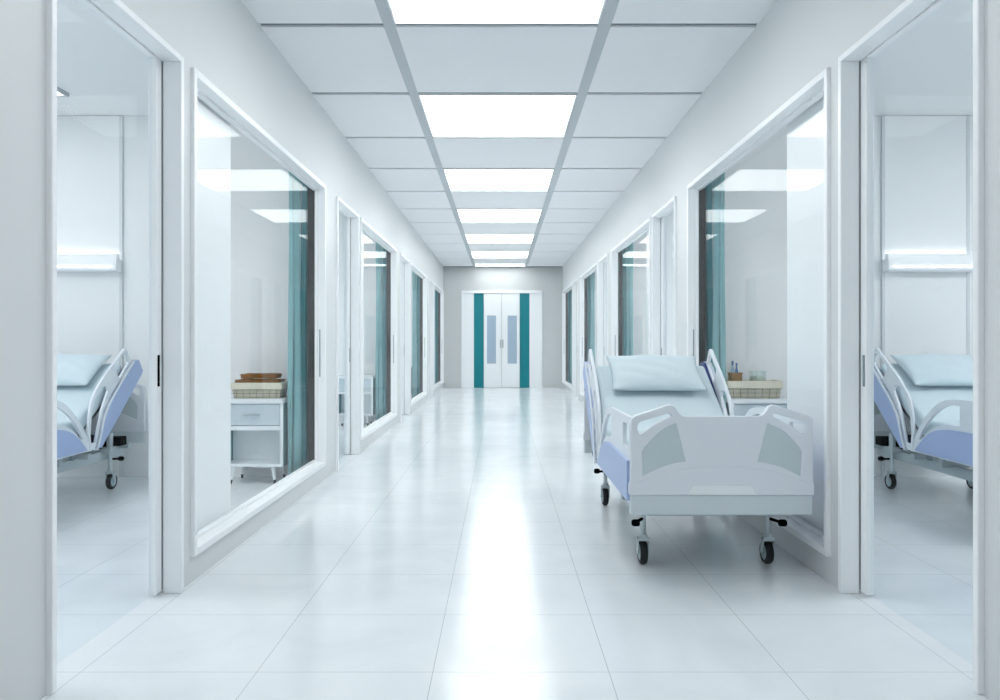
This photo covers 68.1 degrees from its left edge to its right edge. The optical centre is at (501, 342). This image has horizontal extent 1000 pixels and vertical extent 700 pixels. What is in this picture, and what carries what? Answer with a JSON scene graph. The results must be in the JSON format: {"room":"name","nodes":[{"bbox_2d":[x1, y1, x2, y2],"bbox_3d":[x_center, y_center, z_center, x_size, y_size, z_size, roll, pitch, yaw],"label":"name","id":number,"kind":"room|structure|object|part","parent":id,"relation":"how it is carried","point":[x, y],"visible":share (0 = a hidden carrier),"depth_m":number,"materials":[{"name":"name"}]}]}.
{"room":"hospital interior","nodes":[
{"label":"hospital interior","id":0,"kind":"room"},
{"bbox_2d":[124,116,300,476],"bbox_3d":[-3.487,-0.407,6.500,3.833,3.145,0.100,0,0,0],"label":"wall partition","id":1,"kind":"structure","parent":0,"point":[259,183],"depth_m":6.45,"materials":[{"name":"white paint"}]},
{"bbox_2d":[57,116,123,476],"bbox_3d":[-3.672,-0.405,6.439,0.761,3.140,0.022,0,0,0],"label":"cladding","id":2,"kind":"object","parent":1,"relation":"attached to","point":[90,149],"visible":0.55,"depth_m":6.43,"materials":[{"name":"white paint"}]},
{"bbox_2d":[57,254,121,271],"bbox_3d":[-3.672,-0.690,6.375,0.755,0.150,0.104,0,0,0],"label":"light","id":3,"kind":"object","parent":2,"relation":"attached to","point":[65,262],"visible":0.57,"depth_m":6.33,"materials":[{"name":"white plastic"}]},
{"bbox_2d":[0,0,442,699],"bbox_3d":[-1.538,-0.407,8.150,0.065,3.145,22.300,0,0,0],"label":"wall","id":4,"kind":"structure","parent":0,"point":[221,39],"depth_m":2.44,"materials":[{"name":"white paint"}]},
{"bbox_2d":[46,0,183,694],"bbox_3d":[-1.548,-0.102,2.958,0.127,2.533,1.021,0,0,0],"label":"door frame","id":5,"kind":"structure","parent":4,"relation":"in","point":[166,65],"depth_m":3.39,"materials":[{"name":"white"}]},
{"bbox_3d":[-1.575,0.128,3.401,0.008,0.145,0.017,0,0,0],"label":"handle","id":6,"kind":"part","parent":5,"relation":"part of","materials":[{"name":"black plastic"}]},
{"bbox_2d":[197,97,230,531],"bbox_3d":[-1.637,-0.407,3.970,0.027,3.145,0.940,0,0,0],"label":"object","id":7,"kind":"structure","parent":4,"relation":"attached to","point":[213,131],"depth_m":4.17,"materials":[{"name":"white"}]},
{"bbox_2d":[191,67,325,556],"bbox_3d":[-1.556,-0.150,4.935,0.142,2.376,2.700,0,0,0],"label":"window","id":8,"kind":"structure","parent":4,"relation":"in","point":[202,88],"depth_m":4.99,"materials":[{"name":"glass"},{"name":"white plastic"}]},
{"bbox_2d":[288,172,309,474],"bbox_3d":[-1.675,-0.260,5.140,0.207,2.810,2.600,0,0,0],"label":"curtain","id":9,"kind":"object","parent":4,"relation":"hanging from","point":[298,191],"visible":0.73,"depth_m":6.20,"materials":[{"name":"teal fabric"}]},
{"bbox_2d":[336,196,358,470],"bbox_3d":[-1.548,-0.102,7.247,0.127,2.533,1.021,0,0,0],"label":"door","id":10,"kind":"structure","parent":4,"relation":"in","point":[352,218],"depth_m":7.73,"materials":[{"name":"white"}]},
{"bbox_2d":[344,216,363,453],"bbox_3d":[-1.637,-0.407,8.260,0.027,3.145,0.940,0,0,0],"label":"trim","id":11,"kind":"structure","parent":4,"relation":"attached to","point":[344,216],"depth_m":7.79,"materials":[{"name":"white"}]},
{"bbox_2d":[360,217,396,439],"bbox_3d":[-1.556,-0.150,9.225,0.142,2.376,2.700,0,0,0],"label":"window","id":12,"kind":"structure","parent":4,"relation":"in","point":[365,227],"depth_m":10.52,"materials":[{"name":"glass"},{"name":"white plastic"}]},
{"bbox_2d":[375,242,387,420],"bbox_3d":[-1.676,-0.260,9.430,0.208,2.810,2.600,0,0,0],"label":"curtain","id":13,"kind":"object","parent":4,"relation":"hanging from","point":[381,269],"visible":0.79,"depth_m":10.49,"materials":[{"name":"teal fabric"}]},
{"bbox_2d":[400,253,409,420],"bbox_3d":[-1.548,-0.102,11.537,0.127,2.533,1.021,0,0,0],"label":"door","id":14,"kind":"structure","parent":4,"relation":"in","point":[404,262],"depth_m":12.02,"materials":[{"name":"white"}]},
{"bbox_2d":[412,271,419,397],"bbox_3d":[-1.673,-0.260,13.720,0.202,2.810,2.600,0,0,0],"label":"curtain","id":15,"kind":"object","parent":4,"relation":"hanging from","point":[415,278],"visible":0.75,"depth_m":14.78,"materials":[{"name":"teal fabric"}]},
{"bbox_2d":[410,262,426,405],"bbox_3d":[-1.556,-0.150,13.515,0.142,2.376,2.700,0,0,0],"label":"window","id":16,"kind":"structure","parent":4,"relation":"in","point":[423,278],"depth_m":14.81,"materials":[{"name":"white"}]},
{"bbox_2d":[428,278,433,398],"bbox_3d":[-1.548,-0.102,15.828,0.127,2.533,1.021,0,0,0],"label":"door","id":17,"kind":"structure","parent":4,"relation":"in","point":[430,282],"depth_m":16.31,"materials":[{"name":"white"}]},
{"bbox_2d":[435,290,438,383],"bbox_3d":[-1.673,-0.260,18.010,0.202,2.810,2.600,0,0,0],"label":"curtain","id":18,"kind":"object","parent":4,"relation":"hanging from","point":[436,292],"visible":0.45,"depth_m":19.12,"materials":[{"name":"teal fabric"}]},
{"bbox_2d":[434,283,443,389],"bbox_3d":[-1.556,-0.150,17.805,0.142,2.376,2.700,0,0,0],"label":"window","id":19,"kind":"structure","parent":4,"relation":"in","point":[441,292],"depth_m":19.10,"materials":[{"name":"white"}]},
{"bbox_3d":[-1.567,-0.150,17.805,0.035,2.302,2.626,0,0,0],"label":"sash","id":20,"kind":"part","parent":19,"relation":"part of","materials":[{"name":"white"}]},
{"bbox_2d":[339,212,382,422],"bbox_3d":[-3.487,-0.407,10.790,3.833,3.145,0.100,0,0,0],"label":"wall partition","id":21,"kind":"structure","parent":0,"point":[369,243],"depth_m":10.74,"materials":[{"name":"white paint"}]},
{"bbox_2d":[411,270,416,398],"bbox_3d":[-3.487,-0.407,15.080,3.833,3.145,0.100,0,0,0],"label":"wall partition","id":22,"kind":"structure","parent":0,"point":[411,270],"depth_m":15.03,"materials":[{"name":"white paint"}]},
{"bbox_2d":[443,267,561,387],"bbox_3d":[0.046,-0.407,19.360,11.102,3.145,0.120,0,0,0],"label":"wall","id":23,"kind":"structure","parent":0,"point":[548,280],"depth_m":19.30,"materials":[{"name":"grey paint"}]},
{"bbox_2d":[461,290,541,387],"bbox_3d":[0.017,-0.102,19.253,2.110,2.533,0.095,0,0,0],"label":"door","id":24,"kind":"structure","parent":23,"relation":"in","point":[480,309],"depth_m":19.26,"materials":[{"name":"white"}]},
{"bbox_3d":[-0.850,-0.064,19.279,0.276,2.458,0.039,0,0,0],"label":"panel","id":25,"kind":"part","parent":24,"relation":"part of","materials":[{"name":"white"}]},
{"bbox_3d":[-0.586,-0.064,19.279,0.253,2.458,0.039,0,0,0],"label":"teal panel","id":26,"kind":"part","parent":24,"relation":"part of","materials":[{"name":"teal"}]},
{"bbox_3d":[-0.253,-0.089,19.262,0.255,1.267,0.015,0,0,0],"label":"pane","id":27,"kind":"part","parent":24,"relation":"part of","materials":[{"name":"blue glass"}]},
{"bbox_3d":[0.287,-0.089,19.262,0.260,1.267,0.015,0,0,0],"label":"pane","id":28,"kind":"part","parent":24,"relation":"part of","materials":[{"name":"blue glass"}]},
{"bbox_3d":[0.610,-0.064,19.279,0.250,2.458,0.039,0,0,0],"label":"teal panel","id":29,"kind":"part","parent":24,"relation":"part of","materials":[{"name":"teal"}]},
{"bbox_3d":[0.879,-0.064,19.279,0.286,2.458,0.039,0,0,0],"label":"panel","id":30,"kind":"part","parent":24,"relation":"part of","materials":[{"name":"white"}]},
{"bbox_2d":[57,0,972,266],"bbox_3d":[0.046,-2.030,8.150,11.102,0.100,22.500,0,0,0],"label":"ceiling","id":31,"kind":"structure","parent":0,"point":[634,74],"depth_m":5.58,"materials":[{"name":"white tile"}]},
{"bbox_2d":[57,86,68,96],"bbox_3d":[-4.055,-1.965,5.245,1.260,0.030,1.250,0,0,0],"label":"recessed light","id":32,"kind":"object","parent":31,"relation":"in","point":[60,92],"visible":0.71,"depth_m":5.81,"materials":[{"name":"grey plastic"}]},
{"bbox_2d":[387,0,605,23],"bbox_3d":[-0.028,-1.984,3.981,1.265,0.016,1.208,0,0,0],"label":"recessed light","id":33,"kind":"object","parent":31,"relation":"in","point":[402,11],"visible":1,"depth_m":4.41,"materials":[{"name":"white plastic"}]},
{"bbox_2d":[418,93,576,136],"bbox_3d":[-0.028,-1.984,6.505,1.265,0.016,1.208,0,0,0],"label":"recessed light","id":34,"kind":"object","parent":31,"relation":"in","point":[447,114],"visible":1,"depth_m":6.39,"materials":[{"name":"white plastic"}]},
{"bbox_2d":[443,168,553,190],"bbox_3d":[-0.028,-1.984,9.029,1.265,0.016,1.208,0,0,0],"label":"recessed light","id":35,"kind":"object","parent":31,"relation":"in","point":[458,179],"visible":1,"depth_m":8.97,"materials":[{"name":"white plastic"}]},
{"bbox_2d":[457,209,541,222],"bbox_3d":[-0.028,-1.984,11.553,1.265,0.016,1.208,0,0,0],"label":"recessed light","id":36,"kind":"object","parent":31,"relation":"in","point":[465,215],"visible":1,"depth_m":11.50,"materials":[{"name":"white plastic"}]},
{"bbox_2d":[465,234,533,242],"bbox_3d":[-0.028,-1.984,14.077,1.265,0.016,1.208,0,0,0],"label":"recessed light","id":37,"kind":"object","parent":31,"relation":"in","point":[471,238],"visible":1,"depth_m":14.04,"materials":[{"name":"white plastic"}]},
{"bbox_2d":[471,251,528,257],"bbox_3d":[-0.028,-1.984,16.601,1.265,0.016,1.208,0,0,0],"label":"recessed light","id":38,"kind":"object","parent":31,"relation":"in","point":[475,254],"visible":0.93,"depth_m":16.57,"materials":[{"name":"white plastic"}]},
{"bbox_2d":[475,264,524,265],"bbox_3d":[-0.028,-1.984,18.811,1.265,0.016,0.579,0,0,0],"label":"recessed light","id":39,"kind":"object","parent":31,"relation":"in","point":[475,264],"visible":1,"depth_m":18.78,"materials":[{"name":"white plastic"}]},
{"bbox_2d":[41,388,989,699],"bbox_3d":[0.046,1.205,8.150,11.102,0.080,22.500,0,0,0],"label":"floor","id":40,"kind":"structure","parent":0,"point":[472,550],"depth_m":3.47,"materials":[{"name":"tile"}]},
{"bbox_2d":[57,348,145,488],"bbox_3d":[-3.435,0.604,5.204,0.925,1.122,2.061,0,0,0],"label":"hospital bed","id":41,"kind":"object","parent":40,"relation":"on","point":[101,418],"visible":0.59,"depth_m":5.65,"materials":[{"name":"white metal"}]},
{"bbox_3d":[-2.991,0.675,4.771,0.028,0.200,1.109,0,0,0],"label":"panel","id":42,"kind":"part","parent":41,"relation":"part of","materials":[{"name":"blue plastic"}]},
{"bbox_3d":[-3.002,0.576,4.801,0.020,0.422,1.170,0,0,0],"label":"foot rail","id":43,"kind":"part","parent":41,"relation":"part of","materials":[{"name":"white plastic"}]},
{"bbox_2d":[57,354,110,385],"bbox_3d":[-3.435,0.204,5.740,0.644,0.239,0.360,0,0,0],"label":"pillow","id":44,"kind":"object","parent":41,"relation":"on","point":[72,369],"visible":0.44,"depth_m":5.68,"materials":[{"name":"white fabric"}]},
{"bbox_3d":[-3.435,0.415,5.113,0.789,0.500,1.716,0,0,0],"label":"mattress","id":45,"kind":"part","parent":41,"relation":"part of","materials":[{"name":"white fabric"}]},
{"bbox_3d":[-3.435,0.818,5.190,0.748,0.215,1.940,0,0,0],"label":"frame","id":46,"kind":"part","parent":41,"relation":"part of","materials":[{"name":"silver metal"}]},
{"bbox_3d":[-3.002,0.416,5.686,0.020,0.747,0.633,0,0,0],"label":"head rail","id":47,"kind":"part","parent":41,"relation":"part of","materials":[{"name":"white plastic"}]},
{"bbox_3d":[-3.016,0.458,5.801,0.022,0.633,0.690,0,0,0],"label":"panel","id":48,"kind":"part","parent":41,"relation":"part of","materials":[{"name":"blue"}]},
{"bbox_3d":[-2.991,0.469,5.726,0.036,0.651,0.552,0,0,0],"label":"edge trim","id":49,"kind":"part","parent":41,"relation":"part of","materials":[{"name":"white plastic"}]},
{"bbox_3d":[-3.435,0.520,6.211,0.902,0.439,0.032,0,0,0],"label":"headboard","id":50,"kind":"part","parent":41,"relation":"part of","materials":[{"name":"white plastic"}]},
{"bbox_3d":[-2.991,0.459,5.801,0.028,0.643,0.699,0,0,0],"label":"panel","id":51,"kind":"part","parent":41,"relation":"part of","materials":[{"name":"blue"}]},
{"bbox_3d":[-3.153,0.519,6.211,0.218,0.263,0.020,0,0,0],"label":"inset panel","id":52,"kind":"part","parent":41,"relation":"part of","materials":[{"name":"grey plastic"}]},
{"bbox_2d":[231,396,287,483],"bbox_3d":[-2.051,0.813,6.233,0.510,0.706,0.353,0,0,0],"label":"nightstand","id":53,"kind":"object","parent":40,"relation":"on","point":[259,426],"visible":0.65,"depth_m":6.13,"materials":[{"name":"white wood"}]},
{"bbox_3d":[-2.296,0.759,6.255,0.020,0.522,0.310,0,0,0],"label":"panel","id":54,"kind":"part","parent":53,"relation":"part of","materials":[{"name":"white"}]},
{"bbox_3d":[-2.216,1.074,6.123,0.037,0.118,0.054,0,0,36],"label":"leg","id":55,"kind":"part","parent":53,"relation":"part of","materials":[{"name":"white"}]},
{"bbox_3d":[-2.049,0.589,6.071,0.135,0.011,0.029,0,0,0],"label":"handle","id":56,"kind":"part","parent":53,"relation":"part of","materials":[{"name":"silver metal"}]},
{"bbox_3d":[-2.051,0.591,6.097,0.460,0.175,0.026,0,0,0],"label":"drawer","id":57,"kind":"part","parent":53,"relation":"part of","materials":[{"name":"blue"}]},
{"bbox_3d":[-2.051,0.750,6.357,0.470,0.500,0.095,0,0,0],"label":"panel","id":58,"kind":"part","parent":53,"relation":"part of","materials":[{"name":"white wood"}]},
{"bbox_2d":[231,381,287,397],"bbox_3d":[-2.023,0.394,6.220,0.418,0.131,0.238,0,0,0],"label":"basket","id":59,"kind":"object","parent":53,"relation":"on","point":[240,390],"visible":0.84,"depth_m":6.12,"materials":[{"name":"beige wicker"}]},
{"bbox_2d":[235,378,285,382],"bbox_3d":[-2.023,0.315,6.225,0.380,0.028,0.210,0,0,0],"label":"folded towel","id":60,"kind":"object","parent":59,"relation":"on","point":[245,380],"visible":0.98,"depth_m":6.13,"materials":[{"name":"brown fabric"}]},
{"bbox_2d":[240,373,281,378],"bbox_3d":[-2.014,0.275,6.225,0.310,0.040,0.180,0,0,-2],"label":"folded towel","id":61,"kind":"object","parent":60,"relation":"on","point":[247,375],"visible":1,"depth_m":6.14,"materials":[{"name":"brown fabric"}]},
{"bbox_3d":[-1.886,1.074,6.123,0.037,0.118,0.054,0,0,-35],"label":"leg","id":62,"kind":"part","parent":53,"relation":"part of","materials":[{"name":"white"}]},
{"bbox_3d":[-1.806,0.759,6.255,0.020,0.522,0.310,0,0,0],"label":"panel","id":63,"kind":"part","parent":53,"relation":"part of","materials":[{"name":"white wood"}]},
{"bbox_2d":[339,375,375,425],"bbox_3d":[-2.056,0.813,10.523,0.510,0.706,0.353,0,0,0],"label":"nightstand","id":64,"kind":"object","parent":40,"relation":"on","point":[369,380],"visible":0.54,"depth_m":10.43,"materials":[{"name":"white wood"}]},
{"bbox_3d":[-2.301,0.759,10.545,0.020,0.522,0.310,0,0,0],"label":"panel","id":65,"kind":"part","parent":64,"relation":"part of","materials":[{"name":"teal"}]},
{"bbox_3d":[-2.056,0.591,10.387,0.460,0.175,0.026,0,0,0],"label":"drawer","id":66,"kind":"part","parent":64,"relation":"part of","materials":[{"name":"white"}]},
{"bbox_3d":[-2.056,0.750,10.648,0.470,0.500,0.095,0,0,0],"label":"panel","id":67,"kind":"part","parent":64,"relation":"part of","materials":[{"name":"white"}]},
{"bbox_3d":[-1.811,0.759,10.545,0.020,0.522,0.310,0,0,0],"label":"panel","id":68,"kind":"part","parent":64,"relation":"part of","materials":[{"name":"white"}]},
{"bbox_2d":[583,349,813,563],"bbox_3d":[1.074,0.604,4.623,0.925,1.122,2.061,0,0,0],"label":"hospital bed","id":69,"kind":"object","parent":40,"relation":"on","point":[666,453],"visible":0.98,"depth_m":3.60,"materials":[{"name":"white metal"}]},
{"bbox_3d":[0.630,0.459,5.221,0.028,0.643,0.699,0,0,0],"label":"panel","id":70,"kind":"part","parent":69,"relation":"part of","materials":[{"name":"blue"}]},
{"bbox_3d":[0.630,0.469,5.146,0.036,0.651,0.552,0,0,0],"label":"edge trim","id":71,"kind":"part","parent":69,"relation":"part of","materials":[{"name":"white plastic"}]},
{"bbox_3d":[1.074,0.520,5.631,0.902,0.439,0.032,0,0,0],"label":"headboard","id":72,"kind":"part","parent":69,"relation":"part of","materials":[{"name":"white plastic"}]},
{"bbox_3d":[0.641,0.416,5.106,0.020,0.747,0.633,0,0,0],"label":"head rail","id":73,"kind":"part","parent":69,"relation":"part of","materials":[{"name":"white plastic"}]},
{"bbox_3d":[0.630,0.675,4.191,0.028,0.200,1.109,0,0,0],"label":"panel","id":74,"kind":"part","parent":69,"relation":"part of","materials":[{"name":"blue"}]},
{"bbox_3d":[0.641,0.576,4.221,0.020,0.422,1.170,0,0,0],"label":"foot rail","id":75,"kind":"part","parent":69,"relation":"part of","materials":[{"name":"white plastic"}]},
{"bbox_2d":[606,355,706,390],"bbox_3d":[1.074,0.204,5.160,0.644,0.239,0.360,0,0,2],"label":"pillow","id":76,"kind":"object","parent":69,"relation":"on","point":[635,372],"visible":1,"depth_m":5.06,"materials":[{"name":"white fabric"}]},
{"bbox_3d":[1.074,0.415,4.533,0.789,0.500,1.716,0,0,0],"label":"mattress","id":77,"kind":"part","parent":69,"relation":"part of","materials":[{"name":"white fabric"}]},
{"bbox_3d":[0.792,0.519,3.616,0.218,0.263,0.020,0,0,0],"label":"inset panel","id":78,"kind":"part","parent":69,"relation":"part of","materials":[{"name":"grey plastic"}]},
{"bbox_3d":[1.493,0.458,5.221,0.022,0.633,0.690,0,0,0],"label":"panel","id":79,"kind":"part","parent":69,"relation":"part of","materials":[{"name":"blue"}]},
{"bbox_3d":[1.074,0.818,4.610,0.748,0.215,1.940,0,0,0],"label":"frame","id":80,"kind":"part","parent":69,"relation":"part of","materials":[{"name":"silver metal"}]},
{"bbox_3d":[1.518,0.469,5.146,0.036,0.651,0.552,0,0,0],"label":"edge trim","id":81,"kind":"part","parent":69,"relation":"part of","materials":[{"name":"white plastic"}]},
{"bbox_3d":[1.506,0.416,5.106,0.020,0.747,0.633,0,0,0],"label":"head rail","id":82,"kind":"part","parent":69,"relation":"part of","materials":[{"name":"white plastic"}]},
{"bbox_3d":[1.074,0.520,3.616,0.902,0.439,0.032,0,0,0],"label":"footboard","id":83,"kind":"part","parent":69,"relation":"part of","materials":[{"name":"white plastic"}]},
{"bbox_3d":[1.074,0.715,3.598,0.336,0.046,0.009,0,0,0],"label":"name plate","id":84,"kind":"part","parent":69,"relation":"part of","materials":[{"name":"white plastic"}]},
{"bbox_3d":[1.506,0.576,4.221,0.020,0.422,1.170,0,0,0],"label":"foot rail","id":85,"kind":"part","parent":69,"relation":"part of","materials":[{"name":"white plastic"}]},
{"bbox_3d":[1.356,0.519,3.616,0.218,0.263,0.020,0,0,0],"label":"inset panel","id":86,"kind":"part","parent":69,"relation":"part of","materials":[{"name":"grey plastic"}]},
{"bbox_2d":[726,397,786,415],"bbox_3d":[2.148,0.813,6.233,0.510,0.706,0.353,0,0,0],"label":"nightstand","id":87,"kind":"object","parent":40,"relation":"on","point":[741,406],"visible":0.12,"depth_m":6.08,"materials":[{"name":"white"}]},
{"bbox_3d":[1.903,0.759,6.255,0.020,0.522,0.310,0,0,0],"label":"panel","id":88,"kind":"part","parent":87,"relation":"part of","materials":[{"name":"white"}]},
{"bbox_2d":[726,380,782,397],"bbox_3d":[2.099,0.386,6.220,0.452,0.146,0.238,0,0,0],"label":"basket","id":89,"kind":"object","parent":87,"relation":"on","point":[744,388],"visible":0.72,"depth_m":6.12,"materials":[{"name":"beige wicker"}]},
{"bbox_2d":[727,372,742,380],"bbox_3d":[1.964,0.348,6.210,0.124,0.200,0.124,0,0,0],"label":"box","id":90,"kind":"object","parent":89,"relation":"in","point":[734,376],"visible":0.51,"depth_m":6.16,"materials":[{"name":"brown wood"}]},
{"bbox_2d":[731,361,733,372],"bbox_3d":[1.942,0.293,6.210,0.030,0.285,0.030,0,0,0],"label":"bottle","id":91,"kind":"object","parent":90,"relation":"in","point":[732,362],"visible":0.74,"depth_m":6.20,"materials":[{"name":"blue plastic"}]},
{"bbox_3d":[2.154,0.341,6.220,0.150,0.215,0.150,0,0,0],"label":"clear container","id":92,"kind":"object","parent":89,"relation":"in","visible":0},
{"bbox_2d":[750,375,764,380],"bbox_3d":[2.154,0.355,6.220,0.124,0.170,0.124,0,0,0],"label":"cloth","id":93,"kind":"object","parent":92,"relation":"in","point":[754,377],"visible":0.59,"depth_m":6.17,"materials":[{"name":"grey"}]},
{"bbox_3d":[2.148,0.591,6.097,0.460,0.175,0.026,0,0,0],"label":"drawer","id":94,"kind":"part","parent":87,"relation":"part of","materials":[{"name":"blue"}]},
{"bbox_2d":[874,348,972,488],"bbox_3d":[3.432,0.604,5.204,0.925,1.122,2.061,0,0,0],"label":"hospital bed","id":95,"kind":"object","parent":40,"relation":"on","point":[919,425],"visible":0.74,"depth_m":5.50,"materials":[{"name":"white metal"}]},
{"bbox_3d":[3.150,0.519,6.211,0.218,0.263,0.020,0,0,0],"label":"inset panel","id":96,"kind":"part","parent":95,"relation":"part of","materials":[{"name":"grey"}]},
{"bbox_3d":[2.988,0.459,5.801,0.028,0.643,0.699,0,0,0],"label":"panel","id":97,"kind":"part","parent":95,"relation":"part of","materials":[{"name":"blue"}]},
{"bbox_3d":[2.988,0.469,5.726,0.036,0.651,0.552,0,0,0],"label":"edge trim","id":98,"kind":"part","parent":95,"relation":"part of","materials":[{"name":"white plastic"}]},
{"bbox_3d":[3.013,0.458,5.801,0.022,0.633,0.690,0,0,0],"label":"panel","id":99,"kind":"part","parent":95,"relation":"part of","materials":[{"name":"blue plastic"}]},
{"bbox_3d":[2.999,0.416,5.686,0.020,0.747,0.633,0,0,0],"label":"head rail","id":100,"kind":"part","parent":95,"relation":"part of","materials":[{"name":"white plastic"}]},
{"bbox_3d":[3.432,0.520,6.211,0.902,0.439,0.032,0,0,0],"label":"headboard","id":101,"kind":"part","parent":95,"relation":"part of","materials":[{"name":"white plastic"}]},
{"bbox_3d":[3.432,0.818,5.190,0.748,0.215,1.940,0,0,0],"label":"frame","id":102,"kind":"part","parent":95,"relation":"part of","materials":[{"name":"silver metal"}]},
{"bbox_3d":[3.432,0.415,5.113,0.789,0.500,1.716,0,0,0],"label":"mattress","id":103,"kind":"part","parent":95,"relation":"part of","materials":[{"name":"white fabric"}]},
{"bbox_2d":[891,354,972,385],"bbox_3d":[3.432,0.204,5.740,0.644,0.239,0.360,0,0,0],"label":"pillow","id":104,"kind":"object","parent":95,"relation":"on","point":[922,369],"visible":0.84,"depth_m":5.66,"materials":[{"name":"white fabric"}]},
{"bbox_3d":[2.999,0.576,4.801,0.020,0.422,1.170,0,0,0],"label":"foot rail","id":105,"kind":"part","parent":95,"relation":"part of","materials":[{"name":"white plastic"}]},
{"bbox_3d":[2.988,0.675,4.771,0.028,0.200,1.109,0,0,0],"label":"panel","id":106,"kind":"part","parent":95,"relation":"part of","materials":[{"name":"blue plastic"}]},
{"bbox_2d":[590,270,596,368],"bbox_3d":[3.579,-0.407,15.080,3.833,3.145,0.100,0,0,0],"label":"wall partition","id":107,"kind":"structure","parent":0,"point":[595,288],"depth_m":15.03,"materials":[{"name":"white paint"}]},
{"bbox_2d":[626,211,673,354],"bbox_3d":[3.579,-0.407,10.790,3.833,3.145,0.100,0,0,0],"label":"wall partition","id":108,"kind":"structure","parent":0,"point":[640,244],"depth_m":10.74,"materials":[{"name":"white paint"}]},
{"bbox_2d":[562,0,999,699],"bbox_3d":[1.629,-0.407,8.150,0.065,3.145,22.300,0,0,0],"label":"wall","id":109,"kind":"structure","parent":0,"point":[795,41],"depth_m":4.03,"materials":[{"name":"white paint"}]},
{"bbox_2d":[562,283,572,389],"bbox_3d":[1.648,-0.150,17.805,0.142,2.376,2.700,0,0,0],"label":"window","id":110,"kind":"structure","parent":109,"relation":"in","point":[564,292],"depth_m":19.10,"materials":[{"name":"white"}]},
{"bbox_3d":[1.659,-0.150,17.805,0.035,2.302,2.626,0,0,0],"label":"sash","id":111,"kind":"part","parent":110,"relation":"part of","materials":[{"name":"white"}]},
{"bbox_2d":[567,289,571,383],"bbox_3d":[1.765,-0.260,18.010,0.202,2.810,2.600,0,0,0],"label":"curtain","id":112,"kind":"object","parent":109,"relation":"hanging from","point":[570,291],"visible":0.55,"depth_m":19.09,"materials":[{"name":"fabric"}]},
{"bbox_2d":[573,278,577,398],"bbox_3d":[1.641,-0.102,15.828,0.127,2.533,1.021,0,0,0],"label":"door","id":113,"kind":"structure","parent":109,"relation":"in","point":[575,283],"depth_m":16.31,"materials":[{"name":"white"}]},
{"bbox_2d":[580,262,597,396],"bbox_3d":[1.648,-0.150,13.515,0.142,2.376,2.700,0,0,0],"label":"window","id":114,"kind":"structure","parent":109,"relation":"in","point":[583,278],"depth_m":14.81,"materials":[{"name":"white"}]},
{"bbox_2d":[587,272,594,363],"bbox_3d":[1.765,-0.260,13.720,0.202,2.810,2.600,0,0,0],"label":"curtain","id":115,"kind":"object","parent":109,"relation":"hanging from","point":[591,278],"visible":0.54,"depth_m":14.78,"materials":[{"name":"teal fabric"}]},
{"bbox_2d":[598,253,607,365],"bbox_3d":[1.641,-0.102,11.537,0.127,2.533,1.021,0,0,0],"label":"door","id":116,"kind":"structure","parent":109,"relation":"in","point":[603,262],"depth_m":12.02,"materials":[{"name":"white"}]},
{"bbox_2d":[621,242,632,355],"bbox_3d":[1.768,-0.260,9.430,0.208,2.810,2.600,0,0,0],"label":"curtain","id":117,"kind":"object","parent":109,"relation":"hanging from","point":[627,281],"visible":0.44,"depth_m":10.49,"materials":[{"name":"teal fabric"}]},
{"bbox_2d":[612,217,650,355],"bbox_3d":[1.648,-0.150,9.225,0.142,2.376,2.700,0,0,0],"label":"window","id":118,"kind":"structure","parent":109,"relation":"in","point":[645,226],"depth_m":10.52,"materials":[{"name":"glass"},{"name":"white plastic"}]},
{"bbox_2d":[647,216,666,354],"bbox_3d":[1.728,-0.407,8.260,0.027,3.145,0.940,0,0,0],"label":"trim","id":119,"kind":"structure","parent":109,"relation":"attached to","point":[666,216],"depth_m":8.62,"materials":[{"name":"white paint"}]},
{"bbox_2d":[652,196,676,355],"bbox_3d":[1.641,-0.102,7.247,0.127,2.533,1.021,0,0,0],"label":"door","id":120,"kind":"structure","parent":109,"relation":"in","point":[659,217],"depth_m":7.70,"materials":[{"name":"white"}]},
{"bbox_2d":[703,172,725,404],"bbox_3d":[1.768,-0.260,5.140,0.207,2.810,2.600,0,0,0],"label":"curtain","id":121,"kind":"object","parent":109,"relation":"hanging from","point":[715,329],"visible":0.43,"depth_m":6.19,"materials":[{"name":"teal fabric"}]},
{"bbox_2d":[687,67,830,556],"bbox_3d":[1.648,-0.150,4.935,0.142,2.376,2.700,0,0,0],"label":"window","id":122,"kind":"structure","parent":109,"relation":"in","point":[819,86],"depth_m":4.25,"materials":[{"name":"glass"},{"name":"white plastic"}]},
{"bbox_2d":[787,96,823,531],"bbox_3d":[1.728,-0.407,3.970,0.027,3.145,0.940,0,0,0],"label":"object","id":123,"kind":"structure","parent":109,"relation":"attached to","point":[805,132],"depth_m":4.14,"materials":[{"name":"white"}]},
{"bbox_2d":[838,0,983,694],"bbox_3d":[1.641,-0.102,2.958,0.127,2.533,1.021,0,0,0],"label":"door","id":124,"kind":"structure","parent":109,"relation":"in","point":[856,64],"depth_m":3.39,"materials":[{"name":"white"}]},
{"bbox_3d":[1.667,0.128,3.401,0.008,0.145,0.017,0,0,0],"label":"handle","id":125,"kind":"part","parent":124,"relation":"part of","materials":[{"name":"silver metal"}]},
{"bbox_2d":[712,116,972,476],"bbox_3d":[3.579,-0.407,6.500,3.833,3.145,0.100,0,0,0],"label":"wall partition","id":126,"kind":"structure","parent":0,"point":[756,185],"depth_m":6.45,"materials":[{"name":"white paint"}]},
{"bbox_2d":[881,116,969,476],"bbox_3d":[3.689,-0.405,6.439,0.761,3.140,0.022,0,0,0],"label":"cladding","id":127,"kind":"object","parent":126,"relation":"attached to","point":[925,160],"visible":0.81,"depth_m":6.43,"materials":[{"name":"white paint"}]},
{"bbox_2d":[883,254,972,271],"bbox_3d":[3.689,-0.690,6.375,0.755,0.150,0.104,0,0,0],"label":"light","id":128,"kind":"object","parent":127,"relation":"attached to","point":[892,262],"visible":0.84,"depth_m":6.33,"materials":[{"name":"white plastic"}]}
]}

